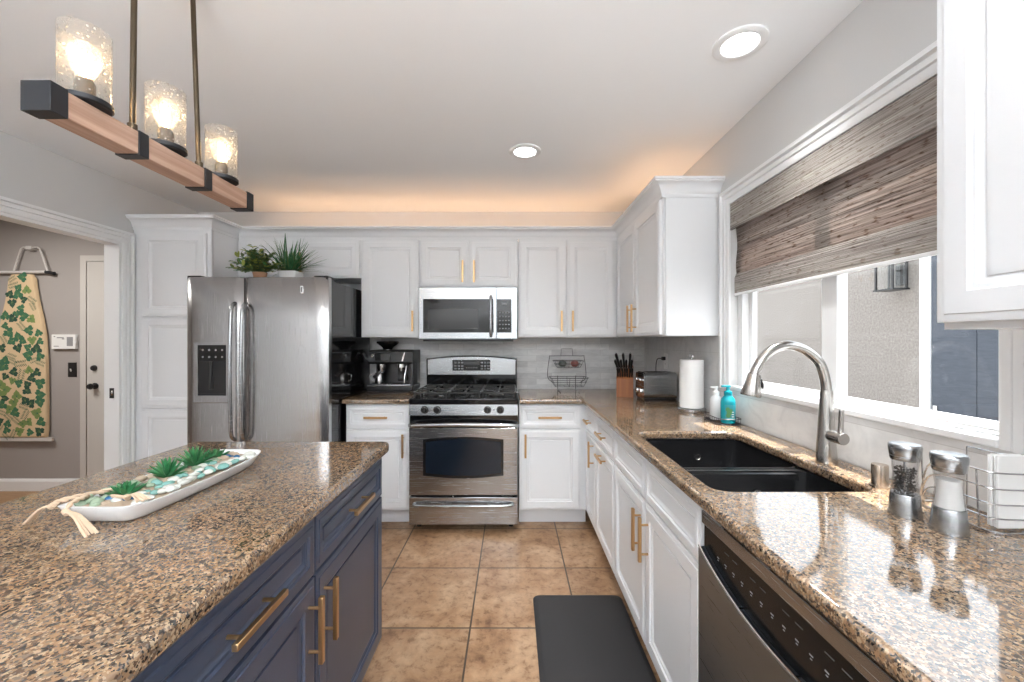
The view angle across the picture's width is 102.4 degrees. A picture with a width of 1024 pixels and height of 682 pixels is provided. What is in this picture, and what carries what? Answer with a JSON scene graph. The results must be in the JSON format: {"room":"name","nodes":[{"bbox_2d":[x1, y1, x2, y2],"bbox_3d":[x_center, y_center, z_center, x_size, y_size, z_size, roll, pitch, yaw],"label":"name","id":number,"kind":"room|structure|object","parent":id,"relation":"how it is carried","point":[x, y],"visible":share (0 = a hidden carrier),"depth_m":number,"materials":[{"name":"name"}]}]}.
{"room":"kitchen","nodes":[
{"label":"kitchen","id":0,"kind":"room"},
{"bbox_2d":[0,220,103,478],"bbox_3d":[-4.005,0.105,3.700,2.390,2.440,0.100,0,0,0],"label":"wall","id":1,"kind":"structure","parent":0,"point":[59,294],"depth_m":3.65,"materials":[{"name":"grey paint"}]},
{"bbox_2d":[0,246,55,440],"bbox_3d":[-4.302,0.024,3.624,0.569,1.710,0.051,0,0,0],"label":"ironing board","id":2,"kind":"object","parent":1,"relation":"attached to","point":[24,353],"visible":1,"depth_m":3.60,"materials":[{"name":"beige"}]},
{"bbox_2d":[0,479,76,490],"bbox_3d":[-4.505,1.272,3.642,1.390,0.106,0.016,0,0,0],"label":"baseboard","id":3,"kind":"structure","parent":1,"relation":"attached to","point":[5,484],"depth_m":3.63,"materials":[{"name":"white"}]},
{"bbox_2d":[51,334,77,348],"bbox_3d":[-3.947,0.007,3.636,0.213,0.128,0.026,0,0,0],"label":"panel","id":4,"kind":"object","parent":1,"relation":"attached to","point":[58,341],"visible":1,"depth_m":3.62,"materials":[{"name":"white plastic"}]},
{"bbox_2d":[68,363,76,376],"bbox_3d":[-3.891,0.255,3.641,0.075,0.128,0.022,0,0,0],"label":"light switch","id":5,"kind":"object","parent":1,"relation":"attached to","point":[72,367],"visible":1,"depth_m":3.64,"materials":[{"name":"black"}]},
{"bbox_2d":[80,255,103,477],"bbox_3d":[-3.315,0.285,3.614,0.990,2.080,0.072,0,0,0],"label":"door","id":6,"kind":"structure","parent":1,"relation":"in","point":[91,273],"depth_m":3.64,"materials":[{"name":"grey"}]},
{"bbox_2d":[0,131,197,232],"bbox_3d":[-2.760,0.105,0.280,0.100,2.440,6.560,0,0,0],"label":"wall","id":7,"kind":"structure","parent":0,"point":[30,173],"depth_m":2.53,"materials":[{"name":"grey paint"}]},
{"bbox_2d":[0,196,134,470],"bbox_3d":[-2.749,0.281,2.395,0.129,2.088,1.086,0,0,0],"label":"trim","id":8,"kind":"structure","parent":7,"relation":"attached to","point":[119,245],"depth_m":2.84,"materials":[{"name":"white"}]},
{"bbox_2d":[125,176,725,239],"bbox_3d":[-0.780,-0.842,2.728,3.858,0.094,1.022,0,0,0],"label":"crown molding","id":9,"kind":"structure","parent":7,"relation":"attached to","point":[659,187],"depth_m":3.18,"materials":[{"name":"white"}]},
{"bbox_2d":[0,491,660,681],"bbox_3d":[-1.975,1.375,0.325,6.450,0.100,6.850,0,0,0],"label":"floor","id":10,"kind":"structure","parent":0,"point":[457,600],"depth_m":2.19,"materials":[{"name":"tile"}]},
{"bbox_2d":[134,230,238,460],"bbox_3d":[-2.430,0.258,3.243,0.556,2.135,0.626,0,0,0],"label":"pantry cabinet","id":11,"kind":"object","parent":10,"relation":"on","point":[164,259],"visible":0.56,"depth_m":2.94,"materials":[{"name":"white"}]},
{"bbox_2d":[131,518,324,681],"bbox_3d":[-0.861,0.889,0.814,0.758,0.872,0.563,0,0,0],"label":"base cabinet","id":12,"kind":"object","parent":10,"relation":"on","point":[262,630],"visible":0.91,"depth_m":0.86,"materials":[{"name":"blue"}]},
{"bbox_2d":[187,276,369,443],"bbox_3d":[-1.669,0.448,3.058,0.931,1.754,0.884,0,0,0],"label":"refrigerator","id":13,"kind":"object","parent":10,"relation":"on","point":[270,359],"visible":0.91,"depth_m":2.68,"materials":[{"name":"silver metal"}]},
{"bbox_2d":[225,244,286,276],"bbox_3d":[-1.710,-0.529,2.775,0.361,0.248,0.221,0,0,-15],"label":"leafy plant","id":14,"kind":"object","parent":13,"relation":"on","point":[257,264],"visible":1,"depth_m":2.74,"materials":[{"name":"green plant"}]},
{"bbox_2d":[258,234,327,276],"bbox_3d":[-1.597,-0.582,2.937,0.549,0.353,0.422,0,0,0],"label":"potted grass","id":15,"kind":"object","parent":13,"relation":"on","point":[293,262],"depth_m":2.89,"materials":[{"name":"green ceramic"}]},
{"bbox_2d":[278,270,303,276],"bbox_3d":[-1.572,-0.448,2.930,0.130,0.085,0.130,0,0,0],"label":"pot","id":16,"kind":"object","parent":15,"relation":"attached to","point":[281,273],"depth_m":2.87,"materials":[{"name":"white ceramic"}]},
{"bbox_2d":[312,458,381,681],"bbox_3d":[-0.861,0.889,1.379,0.758,0.872,0.563,0,0,0],"label":"base cabinet","id":17,"kind":"object","parent":10,"relation":"on","point":[348,532],"visible":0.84,"depth_m":1.34,"materials":[{"name":"blue"}]},
{"bbox_2d":[0,442,388,681],"bbox_3d":[-0.899,0.431,0.796,0.802,0.040,1.793,0,0,0],"label":"countertop","id":18,"kind":"structure","parent":17,"relation":"on","point":[102,606],"depth_m":0.79,"materials":[{"name":"stone"}]},
{"bbox_2d":[57,449,260,520],"bbox_3d":[-0.918,0.387,1.138,0.198,0.048,0.485,0,0,0],"label":"serving tray","id":19,"kind":"object","parent":18,"relation":"on","point":[131,512],"visible":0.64,"depth_m":0.97,"materials":[{"name":"white ceramic"}]},
{"bbox_2d":[22,486,150,537],"bbox_3d":[-0.960,0.380,0.933,0.206,0.061,0.168,0,0,32],"label":"rope","id":20,"kind":"object","parent":19,"relation":"attached to","point":[82,523],"visible":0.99,"depth_m":0.92,"materials":[{"name":"beige"}]},
{"bbox_2d":[83,454,247,506],"bbox_3d":[-0.918,0.383,1.138,0.170,0.030,0.447,0,0,0],"label":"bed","id":21,"kind":"object","parent":19,"relation":"in","point":[119,503],"visible":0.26,"depth_m":1.08,"materials":[{"name":"beige"}]},
{"bbox_2d":[73,500,86,505],"bbox_3d":[-0.978,0.369,0.936,0.022,0.017,0.024,0,0,0],"label":"pebble","id":22,"kind":"object","parent":21,"relation":"on","point":[81,502],"visible":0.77,"depth_m":0.93,"materials":[{"name":"green"}]},
{"bbox_2d":[86,496,98,503],"bbox_3d":[-0.971,0.369,0.953,0.024,0.018,0.031,0,0,0],"label":"pebble","id":23,"kind":"object","parent":21,"relation":"on","point":[91,498],"visible":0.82,"depth_m":0.94,"materials":[{"name":"green"}]},
{"bbox_2d":[88,502,100,506],"bbox_3d":[-0.941,0.371,0.930,0.021,0.013,0.022,0,0,0],"label":"pebble","id":24,"kind":"object","parent":21,"relation":"on","point":[95,504],"visible":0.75,"depth_m":0.93,"materials":[{"name":"green"}]},
{"bbox_2d":[89,497,104,504],"bbox_3d":[-0.954,0.369,0.945,0.028,0.018,0.027,0,0,0],"label":"pebble","id":25,"kind":"object","parent":21,"relation":"on","point":[97,499],"visible":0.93,"depth_m":0.94,"materials":[{"name":"green"}]},
{"bbox_2d":[110,497,122,501],"bbox_3d":[-0.916,0.370,0.958,0.029,0.016,0.027,0,0,0],"label":"pebble","id":26,"kind":"object","parent":21,"relation":"on","point":[114,499],"visible":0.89,"depth_m":0.95,"materials":[{"name":"grey"}]},
{"bbox_2d":[105,480,146,496],"bbox_3d":[-0.940,0.366,1.005,0.076,0.044,0.083,0,0,-36],"label":"succulent","id":27,"kind":"object","parent":21,"relation":"on","point":[126,487],"visible":0.73,"depth_m":0.99,"materials":[{"name":"green plant"}]},
{"bbox_2d":[130,500,147,504],"bbox_3d":[-0.852,0.369,0.941,0.029,0.015,0.026,0,0,0],"label":"pebble","id":28,"kind":"object","parent":21,"relation":"on","point":[133,502],"visible":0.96,"depth_m":0.93,"materials":[{"name":"grey"}]},
{"bbox_2d":[134,475,147,481],"bbox_3d":[-0.987,0.367,1.095,0.029,0.017,0.027,0,0,0],"label":"pebble","id":29,"kind":"object","parent":21,"relation":"on","point":[142,478],"visible":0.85,"depth_m":1.09,"materials":[{"name":"beige"}]},
{"bbox_2d":[146,483,154,487],"bbox_3d":[-0.926,0.370,1.055,0.022,0.012,0.020,0,0,0],"label":"pebble","id":30,"kind":"object","parent":21,"relation":"on","point":[148,485],"visible":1,"depth_m":1.05,"materials":[{"name":"green"}]},
{"bbox_2d":[147,473,158,479],"bbox_3d":[-0.977,0.369,1.119,0.028,0.018,0.029,0,0,0],"label":"pebble","id":31,"kind":"object","parent":21,"relation":"on","point":[149,476],"visible":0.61,"depth_m":1.11,"materials":[{"name":"beige"}]},
{"bbox_2d":[150,489,157,494],"bbox_3d":[-0.877,0.371,1.010,0.020,0.013,0.019,0,0,0],"label":"pebble","id":32,"kind":"object","parent":21,"relation":"on","point":[153,492],"visible":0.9,"depth_m":1.00,"materials":[{"name":"teal"}]},
{"bbox_2d":[151,479,162,484],"bbox_3d":[-0.927,0.369,1.074,0.025,0.018,0.026,0,0,0],"label":"pebble","id":33,"kind":"object","parent":21,"relation":"on","point":[156,481],"visible":0.82,"depth_m":1.07,"materials":[{"name":"teal"}]},
{"bbox_2d":[157,488,165,493],"bbox_3d":[-0.862,0.370,1.015,0.020,0.013,0.018,0,0,0],"label":"pebble","id":34,"kind":"object","parent":21,"relation":"on","point":[160,491],"visible":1,"depth_m":1.01,"materials":[{"name":"grey"}]},
{"bbox_2d":[162,480,174,485],"bbox_3d":[-0.898,0.373,1.073,0.024,0.018,0.029,0,0,0],"label":"pebble","id":35,"kind":"object","parent":21,"relation":"on","point":[170,481],"visible":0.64,"depth_m":1.07,"materials":[{"name":"teal"}]},
{"bbox_2d":[147,457,190,477],"bbox_3d":[-0.945,0.354,1.134,0.095,0.069,0.098,0,0,-34],"label":"succulent","id":36,"kind":"object","parent":21,"relation":"on","point":[166,469],"visible":0.91,"depth_m":1.12,"materials":[{"name":"green plant"}]},
{"bbox_2d":[165,485,175,492],"bbox_3d":[-0.847,0.366,1.022,0.022,0.014,0.021,0,0,0],"label":"pebble","id":37,"kind":"object","parent":21,"relation":"on","point":[170,488],"visible":1,"depth_m":1.02,"materials":[{"name":"grey"}]},
{"bbox_2d":[167,476,179,480],"bbox_3d":[-0.909,0.372,1.107,0.029,0.015,0.024,0,0,0],"label":"pebble","id":38,"kind":"object","parent":21,"relation":"on","point":[174,478],"visible":0.71,"depth_m":1.10,"materials":[{"name":"grey"}]},
{"bbox_2d":[178,479,190,485],"bbox_3d":[-0.844,0.364,1.057,0.025,0.016,0.026,0,0,0],"label":"pebble","id":39,"kind":"object","parent":21,"relation":"on","point":[186,481],"visible":1,"depth_m":1.05,"materials":[{"name":"grey"}]},
{"bbox_2d":[184,475,197,481],"bbox_3d":[-0.857,0.367,1.095,0.024,0.018,0.032,0,0,0],"label":"pebble","id":40,"kind":"object","parent":21,"relation":"on","point":[193,477],"visible":0.68,"depth_m":1.09,"materials":[{"name":"grey"}]},
{"bbox_2d":[176,446,215,465],"bbox_3d":[-0.948,0.352,1.238,0.103,0.074,0.105,0,0,-34],"label":"succulent","id":41,"kind":"object","parent":21,"relation":"on","point":[195,457],"visible":0.79,"depth_m":1.23,"materials":[{"name":"green plant"}]},
{"bbox_2d":[204,469,213,474],"bbox_3d":[-0.857,0.369,1.162,0.022,0.013,0.021,0,0,0],"label":"pebble","id":42,"kind":"object","parent":21,"relation":"on","point":[208,471],"visible":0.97,"depth_m":1.16,"materials":[{"name":"grey"}]},
{"bbox_2d":[204,466,216,471],"bbox_3d":[-0.865,0.367,1.182,0.030,0.020,0.031,0,0,0],"label":"pebble","id":43,"kind":"object","parent":21,"relation":"on","point":[206,467],"visible":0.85,"depth_m":1.18,"materials":[{"name":"teal"}]},
{"bbox_2d":[204,448,229,457],"bbox_3d":[-0.944,0.367,1.314,0.075,0.043,0.080,0,0,-37],"label":"succulent","id":44,"kind":"object","parent":21,"relation":"on","point":[219,453],"visible":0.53,"depth_m":1.30,"materials":[{"name":"green plant"}]},
{"bbox_2d":[217,463,228,469],"bbox_3d":[-0.838,0.364,1.195,0.030,0.017,0.030,0,0,0],"label":"pebble","id":45,"kind":"object","parent":21,"relation":"on","point":[221,466],"visible":1,"depth_m":1.19,"materials":[{"name":"teal"}]},
{"bbox_2d":[244,451,255,455],"bbox_3d":[-0.852,0.368,1.338,0.033,0.018,0.027,0,0,0],"label":"pebble","id":46,"kind":"object","parent":21,"relation":"on","point":[248,452],"visible":0.62,"depth_m":1.34,"materials":[{"name":"grey"}]},
{"bbox_2d":[346,404,409,521],"bbox_3d":[-0.951,0.886,3.221,0.468,0.878,0.668,0,0,0],"label":"base cabinet","id":47,"kind":"object","parent":10,"relation":"on","point":[388,423],"visible":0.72,"depth_m":2.93,"materials":[{"name":"white"}]},
{"bbox_2d":[342,389,417,403],"bbox_3d":[-0.959,0.428,3.225,0.473,0.035,0.651,0,0,0],"label":"countertop","id":48,"kind":"structure","parent":47,"relation":"on","point":[366,397],"depth_m":2.94,"materials":[{"name":"stone"}]},
{"bbox_2d":[361,341,419,392],"bbox_3d":[-0.994,0.203,3.343,0.418,0.414,0.373,0,0,0],"label":"espresso machine","id":49,"kind":"object","parent":48,"relation":"on","point":[400,368],"visible":0.98,"depth_m":3.27,"materials":[{"name":"black"}]},
{"bbox_2d":[369,373,383,383],"bbox_3d":[-1.083,0.297,3.305,0.108,0.085,0.071,0,0,0],"label":"milk jug","id":50,"kind":"object","parent":49,"relation":"on","point":[380,379],"visible":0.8,"depth_m":3.28,"materials":[{"name":"silver metal"}]},
{"bbox_2d":[367,383,410,385],"bbox_3d":[-0.968,0.348,3.311,0.341,0.014,0.148,0,0,0],"label":"drip tray","id":51,"kind":"object","parent":49,"relation":"on","point":[372,384],"depth_m":3.24,"materials":[{"name":"silver metal"}]},
{"bbox_2d":[408,355,518,526],"bbox_3d":[-0.336,0.723,3.160,0.767,1.204,0.760,0,0,0],"label":"gas range","id":52,"kind":"object","parent":10,"relation":"on","point":[463,426],"visible":1,"depth_m":2.85,"materials":[{"name":"silver metal"}]},
{"bbox_2d":[408,423,518,526],"bbox_3d":[-0.336,0.877,3.140,0.767,0.895,0.720,0,0,0],"label":"oven","id":53,"kind":"object","parent":52,"relation":"in","point":[460,473],"depth_m":2.85,"materials":[{"name":"silver"}]},
{"bbox_2d":[409,389,517,403],"bbox_3d":[-0.336,0.419,3.156,0.757,0.040,0.608,0,0,0],"label":"cooktop","id":54,"kind":"object","parent":52,"relation":"in","point":[447,398],"depth_m":2.86,"materials":[{"name":"black"}]},
{"bbox_2d":[518,395,586,521],"bbox_3d":[0.294,0.886,3.221,0.489,0.878,0.668,0,0,0],"label":"base cabinet","id":55,"kind":"object","parent":10,"relation":"on","point":[551,437],"visible":0.94,"depth_m":2.93,"materials":[{"name":"white"}]},
{"bbox_2d":[582,407,596,531],"bbox_3d":[0.811,0.886,2.763,0.658,0.878,0.362,0,0,0],"label":"base cabinet","id":56,"kind":"object","parent":10,"relation":"on","point":[590,421],"visible":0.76,"depth_m":2.71,"materials":[{"name":"white"}]},
{"bbox_2d":[533,595,656,681],"bbox_3d":[0.334,1.315,1.526,0.452,0.018,1.212,0,0,0],"label":"floor mat","id":57,"kind":"object","parent":10,"relation":"on","point":[580,638],"visible":1,"depth_m":1.79,"materials":[{"name":"grey rubber"}]},
{"bbox_2d":[594,415,615,573],"bbox_3d":[0.811,0.886,2.346,0.658,0.878,0.472,0,0,0],"label":"base cabinet","id":58,"kind":"object","parent":10,"relation":"on","point":[604,455],"visible":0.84,"depth_m":2.30,"materials":[{"name":"white"}]},
{"bbox_2d":[615,432,811,681],"bbox_3d":[0.811,0.886,1.620,0.658,0.878,0.978,0,0,0],"label":"base cabinet","id":59,"kind":"object","parent":10,"relation":"on","point":[659,529],"visible":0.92,"depth_m":1.48,"materials":[{"name":"white"}]},
{"bbox_2d":[518,389,1023,681],"bbox_3d":[0.597,0.428,1.730,1.089,0.035,3.641,0,0,0],"label":"countertop","id":60,"kind":"structure","parent":59,"relation":"on","point":[925,604],"depth_m":0.80,"materials":[{"name":"stone"}]},
{"bbox_2d":[547,349,588,392],"bbox_3d":[0.459,0.237,3.364,0.328,0.347,0.208,0,0,0],"label":"wire rack","id":61,"kind":"object","parent":60,"relation":"on","point":[555,363],"visible":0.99,"depth_m":3.43,"materials":[{"name":"grey"}]},
{"bbox_2d":[558,360,566,366],"bbox_3d":[0.414,0.183,3.375,0.068,0.059,0.068,0,0,0],"label":"avocado","id":62,"kind":"object","parent":61,"relation":"in","point":[560,361],"visible":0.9,"depth_m":3.35,"materials":[{"name":"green food"}]},
{"bbox_2d":[552,360,583,367],"bbox_3d":[0.459,0.188,3.375,0.254,0.059,0.144,0,0,0],"label":"basket","id":63,"kind":"object","parent":61,"relation":"on","point":[555,363],"depth_m":3.32,"materials":[{"name":"grey metal"}]},
{"bbox_2d":[548,376,588,386],"bbox_3d":[0.459,0.330,3.355,0.314,0.074,0.184,0,0,0],"label":"basket","id":64,"kind":"object","parent":61,"relation":"on","point":[557,378],"depth_m":3.37,"materials":[{"name":"grey metal"}]},
{"bbox_2d":[571,360,578,366],"bbox_3d":[0.514,0.183,3.375,0.068,0.059,0.068,0,0,0],"label":"apple","id":65,"kind":"object","parent":61,"relation":"in","point":[572,361],"visible":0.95,"depth_m":3.35,"materials":[{"name":"red food"}]},
{"bbox_2d":[616,365,632,397],"bbox_3d":[0.846,0.298,3.084,0.120,0.225,0.175,0,0,16],"label":"knife block","id":66,"kind":"object","parent":60,"relation":"on","point":[624,385],"visible":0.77,"depth_m":3.00,"materials":[{"name":"brown wood"}]},
{"bbox_2d":[615,353,620,368],"bbox_3d":[0.787,0.148,3.061,0.020,0.128,0.107,0,0,34],"label":"knife","id":67,"kind":"object","parent":66,"relation":"on","point":[616,354],"visible":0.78,"depth_m":3.05,"materials":[{"name":"black"}]},
{"bbox_2d":[622,352,624,367],"bbox_3d":[0.827,0.147,3.049,0.020,0.129,0.105,0,0,22],"label":"knife","id":68,"kind":"object","parent":66,"relation":"on","point":[623,354],"visible":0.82,"depth_m":3.02,"materials":[{"name":"black"}]},
{"bbox_2d":[628,352,631,368],"bbox_3d":[0.869,0.147,3.037,0.020,0.129,0.105,0,0,11],"label":"knife","id":69,"kind":"object","parent":66,"relation":"on","point":[630,354],"visible":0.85,"depth_m":3.02,"materials":[{"name":"black"}]},
{"bbox_2d":[635,357,676,400],"bbox_3d":[1.005,0.263,2.929,0.256,0.294,0.269,0,0,0],"label":"toaster","id":70,"kind":"object","parent":60,"relation":"on","point":[650,385],"visible":1,"depth_m":2.80,"materials":[{"name":"silver metal"}]},
{"bbox_2d":[677,353,706,412],"bbox_3d":[1.055,0.241,2.420,0.160,0.338,0.160,0,0,0],"label":"paper towel holder","id":71,"kind":"object","parent":60,"relation":"on","point":[691,355],"visible":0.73,"depth_m":2.36,"materials":[{"name":"silver metal"}]},
{"bbox_2d":[680,359,703,408],"bbox_3d":[1.055,0.249,2.420,0.132,0.278,0.132,0,0,0],"label":"paper towel roll","id":72,"kind":"object","parent":71,"relation":"on","point":[691,371],"visible":0.98,"depth_m":2.37,"materials":[{"name":"white"}]},
{"bbox_2d":[704,412,741,425],"bbox_3d":[1.067,0.394,2.095,0.114,0.031,0.204,0,0,0],"label":"soap caddy","id":73,"kind":"object","parent":60,"relation":"on","point":[716,421],"visible":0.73,"depth_m":2.04,"materials":[{"name":"grey metal"}]},
{"bbox_2d":[709,386,720,419],"bbox_3d":[1.062,0.321,2.145,0.062,0.170,0.062,0,0,0],"label":"soap bottle","id":74,"kind":"object","parent":73,"relation":"in","point":[714,402],"visible":0.87,"depth_m":2.13,"materials":[{"name":"grey"}]},
{"bbox_2d":[720,385,735,423],"bbox_3d":[1.072,0.313,2.043,0.068,0.186,0.071,0,0,0],"label":"soap bottle","id":75,"kind":"object","parent":73,"relation":"in","point":[727,402],"visible":1,"depth_m":2.02,"materials":[{"name":"teal"}]},
{"bbox_2d":[645,439,855,491],"bbox_3d":[0.786,0.548,1.500,0.480,0.204,0.756,0,0,0],"label":"sink","id":76,"kind":"object","parent":60,"relation":"in","point":[730,465],"visible":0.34,"depth_m":1.50,"materials":[{"name":"black"}]},
{"bbox_2d":[740,341,849,464],"bbox_3d":[0.934,0.205,1.371,0.318,0.411,0.106,0,0,0],"label":"faucet","id":77,"kind":"object","parent":60,"relation":"on","point":[827,439],"visible":1,"depth_m":1.38,"materials":[{"name":"silver metal"}]},
{"bbox_2d":[869,462,890,488],"bbox_3d":[1.040,0.380,1.165,0.048,0.062,0.048,0,0,0],"label":"air gap","id":78,"kind":"object","parent":60,"relation":"on","point":[879,471],"visible":0.94,"depth_m":1.15,"materials":[{"name":"silver metal"}]},
{"bbox_2d":[887,441,923,520],"bbox_3d":[0.928,0.326,0.973,0.063,0.169,0.063,0,0,0],"label":"pepper mill","id":79,"kind":"object","parent":60,"relation":"on","point":[904,503],"visible":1,"depth_m":0.96,"materials":[{"name":"silver metal"}]},
{"bbox_2d":[928,450,970,537],"bbox_3d":[0.942,0.326,0.888,0.063,0.169,0.063,0,0,0],"label":"salt mill","id":80,"kind":"object","parent":60,"relation":"on","point":[948,514],"visible":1,"depth_m":0.87,"materials":[{"name":"silver metal"}]},
{"bbox_2d":[919,446,1023,534],"bbox_3d":[1.069,0.335,0.960,0.119,0.152,0.185,0,0,0],"label":"napkin holder","id":81,"kind":"object","parent":60,"relation":"on","point":[922,490],"visible":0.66,"depth_m":0.90,"materials":[{"name":"silver metal"}]},
{"bbox_2d":[987,454,1023,528],"bbox_3d":[1.079,0.325,0.898,0.067,0.158,0.023,0,0,0],"label":"napkin stack","id":82,"kind":"object","parent":81,"relation":"in","point":[1001,463],"visible":0.94,"depth_m":0.89,"materials":[{"name":"white paper"}]},
{"bbox_2d":[698,510,897,681],"bbox_3d":[0.801,0.888,0.824,0.594,0.871,0.591,0,0,0],"label":"dishwasher","id":83,"kind":"object","parent":10,"relation":"on","point":[753,626],"visible":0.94,"depth_m":0.86,"materials":[{"name":"silver metal"}]},
{"bbox_2d":[198,212,622,392],"bbox_3d":[-0.780,0.105,3.610,4.060,2.440,0.100,0,0,0],"label":"wall","id":84,"kind":"structure","parent":0,"point":[240,218],"depth_m":3.56,"materials":[{"name":"grey paint"}]},
{"bbox_2d":[238,240,360,283],"bbox_3d":[-1.665,-0.652,3.370,0.959,0.315,0.376,0,0,0],"label":"upper cabinet","id":85,"kind":"object","parent":84,"relation":"attached to","point":[341,259],"visible":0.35,"depth_m":3.23,"materials":[{"name":"white"}]},
{"bbox_2d":[361,240,419,337],"bbox_3d":[-0.956,-0.420,3.370,0.457,0.780,0.376,0,0,0],"label":"upper cabinet","id":86,"kind":"object","parent":84,"relation":"attached to","point":[390,269],"visible":0.88,"depth_m":3.23,"materials":[{"name":"white"}]},
{"bbox_2d":[420,240,517,291],"bbox_3d":[-0.339,-0.615,3.370,0.772,0.390,0.376,0,0,0],"label":"upper cabinet","id":87,"kind":"object","parent":84,"relation":"attached to","point":[443,263],"visible":0.91,"depth_m":3.23,"materials":[{"name":"white"}]},
{"bbox_2d":[419,287,516,340],"bbox_3d":[-0.339,-0.207,3.333,0.760,0.420,0.423,0,0,0],"label":"microwave","id":88,"kind":"object","parent":87,"relation":"attached to","point":[445,313],"visible":1,"depth_m":3.17,"materials":[{"name":"silver metal"}]},
{"bbox_2d":[372,336,643,388],"bbox_3d":[-0.028,0.182,3.556,2.355,0.458,0.008,0,0,0],"label":"backsplash","id":89,"kind":"structure","parent":84,"relation":"attached to","point":[532,354],"depth_m":3.55,"materials":[{"name":"tile"}]},
{"bbox_2d":[518,240,617,337],"bbox_3d":[0.441,-0.420,3.370,0.783,0.780,0.376,0,0,0],"label":"upper cabinet","id":90,"kind":"object","parent":84,"relation":"attached to","point":[567,288],"visible":0.99,"depth_m":3.23,"materials":[{"name":"white"}]},
{"bbox_2d":[0,0,862,211],"bbox_3d":[-1.975,-1.165,0.325,6.450,0.100,6.850,0,0,0],"label":"ceiling","id":91,"kind":"structure","parent":0,"point":[331,105],"depth_m":1.79,"materials":[{"name":"white paint"}]},
{"bbox_2d":[20,0,253,211],"bbox_3d":[-1.000,-0.799,1.204,0.110,0.630,0.680,0,0,0],"label":"pendant","id":92,"kind":"object","parent":91,"relation":"hanging from","point":[78,110],"visible":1,"depth_m":1.08,"materials":[{"name":"brown wood"}]},
{"bbox_2d":[73,76,96,95],"bbox_3d":[-1.000,-0.587,0.965,0.038,0.048,0.038,0,0,0],"label":"socket","id":93,"kind":"object","parent":92,"relation":"attached to","point":[83,85],"depth_m":0.95,"materials":[{"name":"brown metal"}]},
{"bbox_2d":[157,127,173,141],"bbox_3d":[-1.000,-0.587,1.190,0.038,0.048,0.038,0,0,0],"label":"socket","id":94,"kind":"object","parent":92,"relation":"attached to","point":[166,133],"depth_m":1.18,"materials":[{"name":"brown metal"}]},
{"bbox_2d":[215,162,227,173],"bbox_3d":[-1.000,-0.587,1.418,0.038,0.048,0.038,0,0,0],"label":"socket","id":95,"kind":"object","parent":92,"relation":"attached to","point":[223,167],"depth_m":1.40,"materials":[{"name":"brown metal"}]},
{"bbox_2d":[509,143,540,158],"bbox_3d":[0.076,-1.109,2.418,0.188,0.010,0.188,0,0,0],"label":"recessed light","id":96,"kind":"object","parent":91,"relation":"in","point":[525,150],"visible":1,"depth_m":2.40,"materials":[{"name":"white"}]},
{"bbox_2d":[712,24,768,61],"bbox_3d":[0.853,-1.109,1.542,0.188,0.010,0.188,0,0,0],"label":"recessed light","id":97,"kind":"object","parent":91,"relation":"in","point":[741,42],"visible":1,"depth_m":1.53,"materials":[{"name":"white"}]},
{"bbox_2d":[676,0,936,493],"bbox_3d":[1.200,0.105,0.280,0.100,2.440,6.560,0,0,0],"label":"wall","id":98,"kind":"structure","parent":0,"point":[877,37],"depth_m":1.52,"materials":[{"name":"grey paint"}]},
{"bbox_2d":[664,353,667,368],"bbox_3d":[1.138,0.150,3.050,0.008,0.116,0.072,0,0,0],"label":"wall outlet","id":99,"kind":"object","parent":98,"relation":"attached to","point":[665,354],"visible":0.98,"depth_m":3.03,"materials":[{"name":"white plastic"}]},
{"bbox_2d":[617,197,718,336],"bbox_3d":[0.962,-0.420,2.759,0.373,0.780,0.958,0,0,0],"label":"upper cabinet","id":100,"kind":"object","parent":98,"relation":"attached to","point":[668,259],"visible":0.99,"depth_m":2.28,"materials":[{"name":"white"}]},
{"bbox_2d":[644,333,1021,510],"bbox_3d":[1.146,0.182,1.576,0.008,0.458,3.952,0,0,0],"label":"backsplash","id":101,"kind":"structure","parent":98,"relation":"attached to","point":[796,423],"depth_m":1.58,"materials":[{"name":"tile"}]},
{"bbox_2d":[719,40,1023,454],"bbox_3d":[1.188,-0.273,1.566,0.125,1.049,1.354,0,0,0],"label":"window","id":102,"kind":"structure","parent":98,"relation":"in","point":[1007,433],"depth_m":1.46,"materials":[{"name":"white wood"}]},
{"bbox_2d":[730,76,936,295],"bbox_3d":[1.163,-0.476,1.566,0.038,0.482,1.190,0,0,0],"label":"woven shade","id":103,"kind":"object","parent":102,"relation":"attached to","point":[865,199],"visible":0.59,"depth_m":1.41,"materials":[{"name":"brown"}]},
{"bbox_2d":[937,0,1023,329],"bbox_3d":[0.981,-0.416,0.329,0.335,0.788,0.930,0,0,0],"label":"upper cabinet","id":104,"kind":"object","parent":98,"relation":"attached to","point":[980,43],"visible":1,"depth_m":0.72,"materials":[{"name":"white wood"}]},
{"label":"outside","id":105,"kind":"structure","parent":0,"visible":0},
{"bbox_3d":[5.125,1.525,1.500,7.750,0.100,15.000,0,0,0],"label":"floor","id":106,"kind":"structure","parent":105,"visible":0},
{"bbox_2d":[757,259,918,407],"bbox_3d":[4.100,0.320,7.506,0.200,2.310,6.987,0,0,0],"label":"wall","id":107,"kind":"structure","parent":106,"relation":"on","point":[883,327],"depth_m":4.71,"materials":[{"name":"paint"}]},
{"bbox_2d":[873,261,909,291],"bbox_3d":[3.897,-0.700,4.220,0.205,0.370,0.230,0,0,0],"label":"wall lantern","id":108,"kind":"object","parent":107,"relation":"attached to","point":[901,272],"visible":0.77,"depth_m":4.21,"materials":[{"name":"black"}]},
{"bbox_2d":[919,256,931,409],"bbox_3d":[4.043,0.320,3.962,0.155,2.310,0.100,0,0,0],"label":"window frame","id":109,"kind":"structure","parent":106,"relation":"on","point":[925,264],"depth_m":3.95,"materials":[{"name":"white"}]},
{"bbox_2d":[932,255,998,420],"bbox_3d":[3.986,0.310,2.760,0.048,2.270,2.300,0,0,0],"label":"gate","id":110,"kind":"object","parent":109,"relation":"attached to","point":[965,363],"visible":0.29,"depth_m":3.62,"materials":[{"name":"blue metal"}]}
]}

